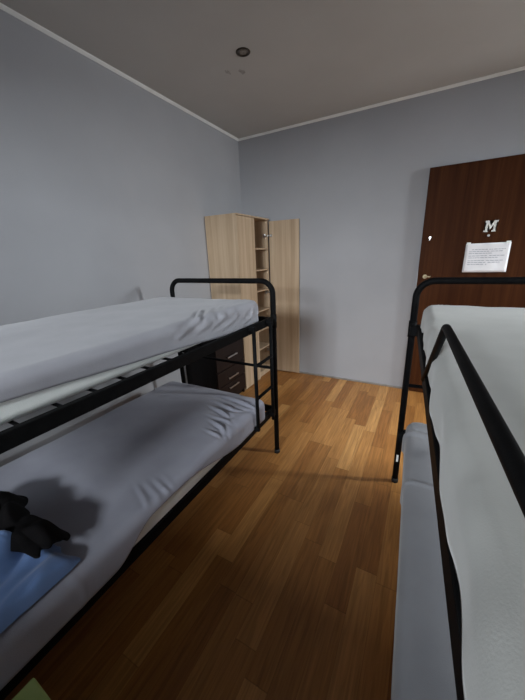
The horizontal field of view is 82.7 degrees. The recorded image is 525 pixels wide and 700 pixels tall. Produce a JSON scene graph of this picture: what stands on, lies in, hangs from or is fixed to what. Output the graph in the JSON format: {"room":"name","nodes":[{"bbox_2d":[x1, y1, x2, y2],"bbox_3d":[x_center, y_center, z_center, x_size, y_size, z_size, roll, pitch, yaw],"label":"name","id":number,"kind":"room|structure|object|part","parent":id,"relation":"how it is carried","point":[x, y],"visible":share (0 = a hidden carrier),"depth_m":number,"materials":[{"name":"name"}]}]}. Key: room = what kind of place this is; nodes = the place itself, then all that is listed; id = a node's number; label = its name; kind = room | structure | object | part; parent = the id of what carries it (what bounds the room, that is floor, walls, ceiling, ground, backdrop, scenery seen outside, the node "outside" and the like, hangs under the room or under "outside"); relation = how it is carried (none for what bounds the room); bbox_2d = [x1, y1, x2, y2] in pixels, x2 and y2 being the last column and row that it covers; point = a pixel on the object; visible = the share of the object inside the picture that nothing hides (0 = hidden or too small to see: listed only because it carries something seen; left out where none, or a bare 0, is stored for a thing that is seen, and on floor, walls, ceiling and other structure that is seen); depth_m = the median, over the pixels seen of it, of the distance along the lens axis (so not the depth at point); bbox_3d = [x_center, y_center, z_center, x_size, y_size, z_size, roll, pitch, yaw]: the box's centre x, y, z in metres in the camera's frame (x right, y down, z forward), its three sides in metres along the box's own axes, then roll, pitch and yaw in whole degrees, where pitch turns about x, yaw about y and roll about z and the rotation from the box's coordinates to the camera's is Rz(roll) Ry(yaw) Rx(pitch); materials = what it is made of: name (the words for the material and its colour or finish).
{"room":"dormitory","nodes":[
{"label":"dormitory","id":0,"kind":"room"},
{"bbox_2d":[0,9,241,466],"bbox_3d":[-1.299,-0.458,1.942,0.100,2.695,4.583,7,20,27],"label":"wall","id":1,"kind":"structure","parent":0,"point":[108,187],"depth_m":2.00,"materials":[{"name":"paint"}]},
{"bbox_2d":[0,3,237,140],"bbox_3d":[-1.298,-1.726,1.510,0.018,0.018,4.383,7,20,27],"label":"trim","id":2,"kind":"structure","parent":1,"relation":"attached to","point":[3,7],"depth_m":1.92,"materials":[{"name":"white paint"}]},
{"bbox_2d":[4,370,426,699],"bbox_3d":[0.599,1.095,1.402,4.287,0.080,4.583,7,20,27],"label":"floor","id":3,"kind":"structure","parent":0,"point":[277,580],"depth_m":1.40,"materials":[{"name":"laminate"}]},
{"bbox_2d":[12,678,50,699],"bbox_3d":[-0.580,1.138,0.622,0.296,0.400,0.406,8,20,29],"label":"storage box","id":4,"kind":"object","parent":3,"relation":"on","point":[32,690],"visible":1,"depth_m":0.77,"materials":[{"name":"green plastic"}]},
{"bbox_2d":[0,278,279,699],"bbox_3d":[-0.764,0.401,1.466,0.936,1.308,2.041,7,20,27],"label":"bunk bed","id":5,"kind":"object","parent":3,"relation":"on","point":[18,434],"visible":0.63,"depth_m":1.21,"materials":[{"name":"black metal"}]},
{"bbox_2d":[0,297,258,424],"bbox_3d":[-0.837,-0.030,1.282,0.872,0.147,1.958,7,20,27],"label":"mattress","id":6,"kind":"object","parent":5,"relation":"on","point":[46,361],"visible":1,"depth_m":1.12,"materials":[{"name":"white fabric"}]},
{"bbox_2d":[0,381,264,689],"bbox_3d":[-0.811,0.616,1.442,0.897,0.156,1.956,7,20,27],"label":"mattress","id":7,"kind":"object","parent":5,"relation":"on","point":[108,481],"visible":0.92,"depth_m":1.36,"materials":[{"name":"white fabric"}]},
{"bbox_2d":[0,491,70,558],"bbox_3d":[-0.896,0.605,1.024,0.506,0.113,0.262,7,20,27],"label":"stuffed animal","id":8,"kind":"object","parent":7,"relation":"on","point":[31,534],"visible":0.95,"depth_m":0.98,"materials":[{"name":"black fabric"}]},
{"bbox_2d":[0,530,80,633],"bbox_3d":[-1.005,0.676,0.829,0.621,0.138,0.627,7,20,27],"label":"blanket","id":9,"kind":"object","parent":7,"relation":"on","point":[24,579],"visible":0.85,"depth_m":0.89,"materials":[{"name":"blue fabric"}]},
{"bbox_3d":[-0.393,0.716,1.365,0.046,0.051,1.970,7,20,27],"label":"rail","id":10,"kind":"part","parent":5,"relation":"part of","materials":[{"name":"black metal"}]},
{"bbox_3d":[-0.418,0.083,1.164,0.046,0.049,1.970,7,20,27],"label":"rail","id":11,"kind":"part","parent":5,"relation":"part of","materials":[{"name":"black metal"}]},
{"bbox_3d":[-0.300,0.110,2.303,0.915,1.296,0.034,7,20,27],"label":"frame","id":12,"kind":"part","parent":5,"relation":"part of","materials":[{"name":"black metal"}]},
{"bbox_3d":[-0.314,-0.243,2.191,0.856,0.048,0.022,7,20,27],"label":"rail","id":13,"kind":"part","parent":5,"relation":"part of","materials":[{"name":"black metal"}]},
{"bbox_3d":[-0.289,0.390,2.393,0.856,0.048,0.022,7,20,27],"label":"rail","id":14,"kind":"part","parent":5,"relation":"part of","materials":[{"name":"black metal"}]},
{"bbox_2d":[185,336,245,393],"bbox_3d":[-0.474,0.168,3.116,0.408,0.730,0.493,7,20,27],"label":"drawer unit","id":15,"kind":"object","parent":3,"relation":"on","point":[218,375],"visible":0.62,"depth_m":2.95,"materials":[{"name":"black laminate"}]},
{"bbox_3d":[-0.600,0.242,2.933,0.370,0.710,0.018,7,20,27],"label":"panel","id":16,"kind":"part","parent":15,"relation":"part of","materials":[{"name":"black laminate"}]},
{"bbox_3d":[-0.477,-0.005,3.059,0.358,0.305,0.479,7,20,27],"label":"drawer","id":17,"kind":"part","parent":15,"relation":"part of","materials":[{"name":"brown wood"}]},
{"bbox_3d":[-0.468,0.219,3.130,0.358,0.153,0.479,7,20,27],"label":"drawer","id":18,"kind":"part","parent":15,"relation":"part of","materials":[{"name":"brown wood"}]},
{"bbox_3d":[-0.461,0.381,3.181,0.358,0.173,0.479,7,20,27],"label":"drawer","id":19,"kind":"part","parent":15,"relation":"part of","materials":[{"name":"brown wood"}]},
{"bbox_2d":[204,213,298,389],"bbox_3d":[-0.056,-0.521,3.395,0.737,1.842,0.710,7,20,27],"label":"wardrobe","id":20,"kind":"object","parent":3,"relation":"on","point":[237,243],"visible":0.66,"depth_m":3.39,"materials":[{"name":"brown wood"}]},
{"bbox_3d":[-0.385,-0.436,3.194,0.361,1.826,0.016,7,20,27],"label":"panel","id":21,"kind":"part","parent":20,"relation":"part of","materials":[{"name":"brown wood"}]},
{"bbox_3d":[-0.254,-1.407,3.192,0.379,0.016,0.689,7,20,27],"label":"panel","id":22,"kind":"part","parent":20,"relation":"part of","materials":[{"name":"brown wood"}]},
{"bbox_3d":[-0.141,-0.465,3.242,0.016,1.810,0.339,7,20,27],"label":"door","id":23,"kind":"part","parent":20,"relation":"part of","materials":[{"name":"brown wood"}]},
{"bbox_3d":[-0.068,-0.627,3.756,0.361,1.826,0.016,7,20,27],"label":"panel","id":24,"kind":"part","parent":20,"relation":"part of","materials":[{"name":"brown wood"}]},
{"bbox_2d":[257,288,268,292],"bbox_3d":[-0.153,-0.715,3.571,0.353,0.016,0.322,7,20,27],"label":"shelf","id":25,"kind":"object","parent":20,"relation":"attached to","point":[258,289],"depth_m":3.56,"materials":[{"name":"brown wood"}]},
{"bbox_2d":[259,342,268,349],"bbox_3d":[-0.127,-0.054,3.781,0.353,0.016,0.322,7,20,27],"label":"shelf","id":26,"kind":"object","parent":20,"relation":"attached to","point":[262,345],"depth_m":3.78,"materials":[{"name":"brown wood"}]},
{"bbox_2d":[258,307,269,312],"bbox_3d":[-0.144,-0.494,3.642,0.353,0.016,0.322,7,20,27],"label":"shelf","id":27,"kind":"object","parent":20,"relation":"attached to","point":[260,309],"depth_m":3.64,"materials":[{"name":"brown wood"}]},
{"bbox_3d":[-0.193,0.274,3.730,0.357,0.016,0.657,7,20,27],"label":"panel","id":28,"kind":"part","parent":20,"relation":"part of","materials":[{"name":"brown wood"}]},
{"bbox_3d":[0.270,-0.589,3.592,0.358,1.802,0.016,6,19,24],"label":"door","id":29,"kind":"part","parent":20,"relation":"part of","materials":[{"name":"brown wood"}]},
{"bbox_2d":[391,277,524,699],"bbox_3d":[0.827,0.572,0.727,0.922,1.308,2.041,6,19,24],"label":"bunk bed","id":30,"kind":"object","parent":3,"relation":"on","point":[511,457],"visible":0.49,"depth_m":0.44,"materials":[{"name":"black metal"}]},
{"bbox_2d":[391,422,456,699],"bbox_3d":[0.833,0.781,0.768,0.909,0.137,1.954,6,20,25],"label":"mattress","id":31,"kind":"object","parent":30,"relation":"on","point":[422,667],"visible":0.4,"depth_m":0.87,"materials":[{"name":"white fabric"}]},
{"bbox_3d":[0.454,0.172,0.773,0.046,0.049,1.970,6,19,24],"label":"rail","id":32,"kind":"part","parent":30,"relation":"part of","materials":[{"name":"black metal"}]},
{"bbox_3d":[1.244,0.276,1.586,0.915,1.296,0.034,6,19,24],"label":"frame","id":33,"kind":"part","parent":30,"relation":"part of","materials":[{"name":"black metal"}]},
{"bbox_2d":[420,305,524,699],"bbox_3d":[0.808,0.139,0.564,0.863,0.129,1.957,6,19,25],"label":"mattress","id":34,"kind":"object","parent":30,"relation":"on","point":[484,520],"visible":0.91,"depth_m":0.38,"materials":[{"name":"white fabric"}]},
{"bbox_3d":[0.302,0.145,0.473,0.025,0.258,1.129,6,19,24],"label":"guard rail","id":35,"kind":"part","parent":30,"relation":"part of","materials":[{"name":"black metal"}]},
{"bbox_2d":[0,0,524,138],"bbox_3d":[0.493,-1.557,0.559,4.287,0.100,4.583,7,20,27],"label":"ceiling","id":36,"kind":"structure","parent":0,"point":[307,60],"depth_m":1.88,"materials":[{"name":"paint"}]},
{"bbox_2d":[236,47,249,56],"bbox_3d":[-0.125,-1.907,1.912,0.094,0.005,0.094,7,20,27],"label":"recessed light","id":37,"kind":"object","parent":36,"relation":"in","point":[242,51],"visible":1,"depth_m":1.91,"materials":[{"name":"brown metal"}]},
{"bbox_2d":[238,70,524,386],"bbox_3d":[1.645,-0.858,2.831,4.187,2.695,0.100,7,20,27],"label":"wall","id":38,"kind":"structure","parent":0,"point":[355,184],"depth_m":3.01,"materials":[{"name":"paint"}]},
{"bbox_2d":[299,371,401,388],"bbox_3d":[1.625,0.427,3.213,4.087,0.018,0.012,7,20,27],"label":"baseboard","id":39,"kind":"structure","parent":38,"relation":"attached to","point":[299,371],"depth_m":3.51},
{"bbox_2d":[238,66,524,140],"bbox_3d":[1.522,-2.121,2.400,4.087,0.018,0.018,7,20,27],"label":"trim","id":40,"kind":"structure","parent":38,"relation":"attached to","point":[523,67],"depth_m":2.59,"materials":[{"name":"white paint"}]},
{"bbox_2d":[409,154,524,392],"bbox_3d":[1.876,-0.530,2.716,0.862,2.114,0.062,7,20,27],"label":"door","id":41,"kind":"structure","parent":38,"relation":"in","point":[461,197],"depth_m":2.58,"materials":[{"name":"brown wood"}]},
{"bbox_2d":[462,241,511,271],"bbox_3d":[1.931,-0.803,2.579,0.315,0.252,0.012,7,20,27],"label":"paper notice","id":42,"kind":"object","parent":41,"relation":"attached to","point":[478,257],"visible":1,"depth_m":2.58,"materials":[{"name":"grey paper"}]},
{"bbox_2d":[483,220,498,231],"bbox_3d":[1.920,-1.042,2.509,0.094,0.088,0.005,7,20,27],"label":"letter sign","id":43,"kind":"object","parent":41,"relation":"attached to","point":[488,224],"visible":1,"depth_m":2.51,"materials":[{"name":"white plastic"}]}
]}

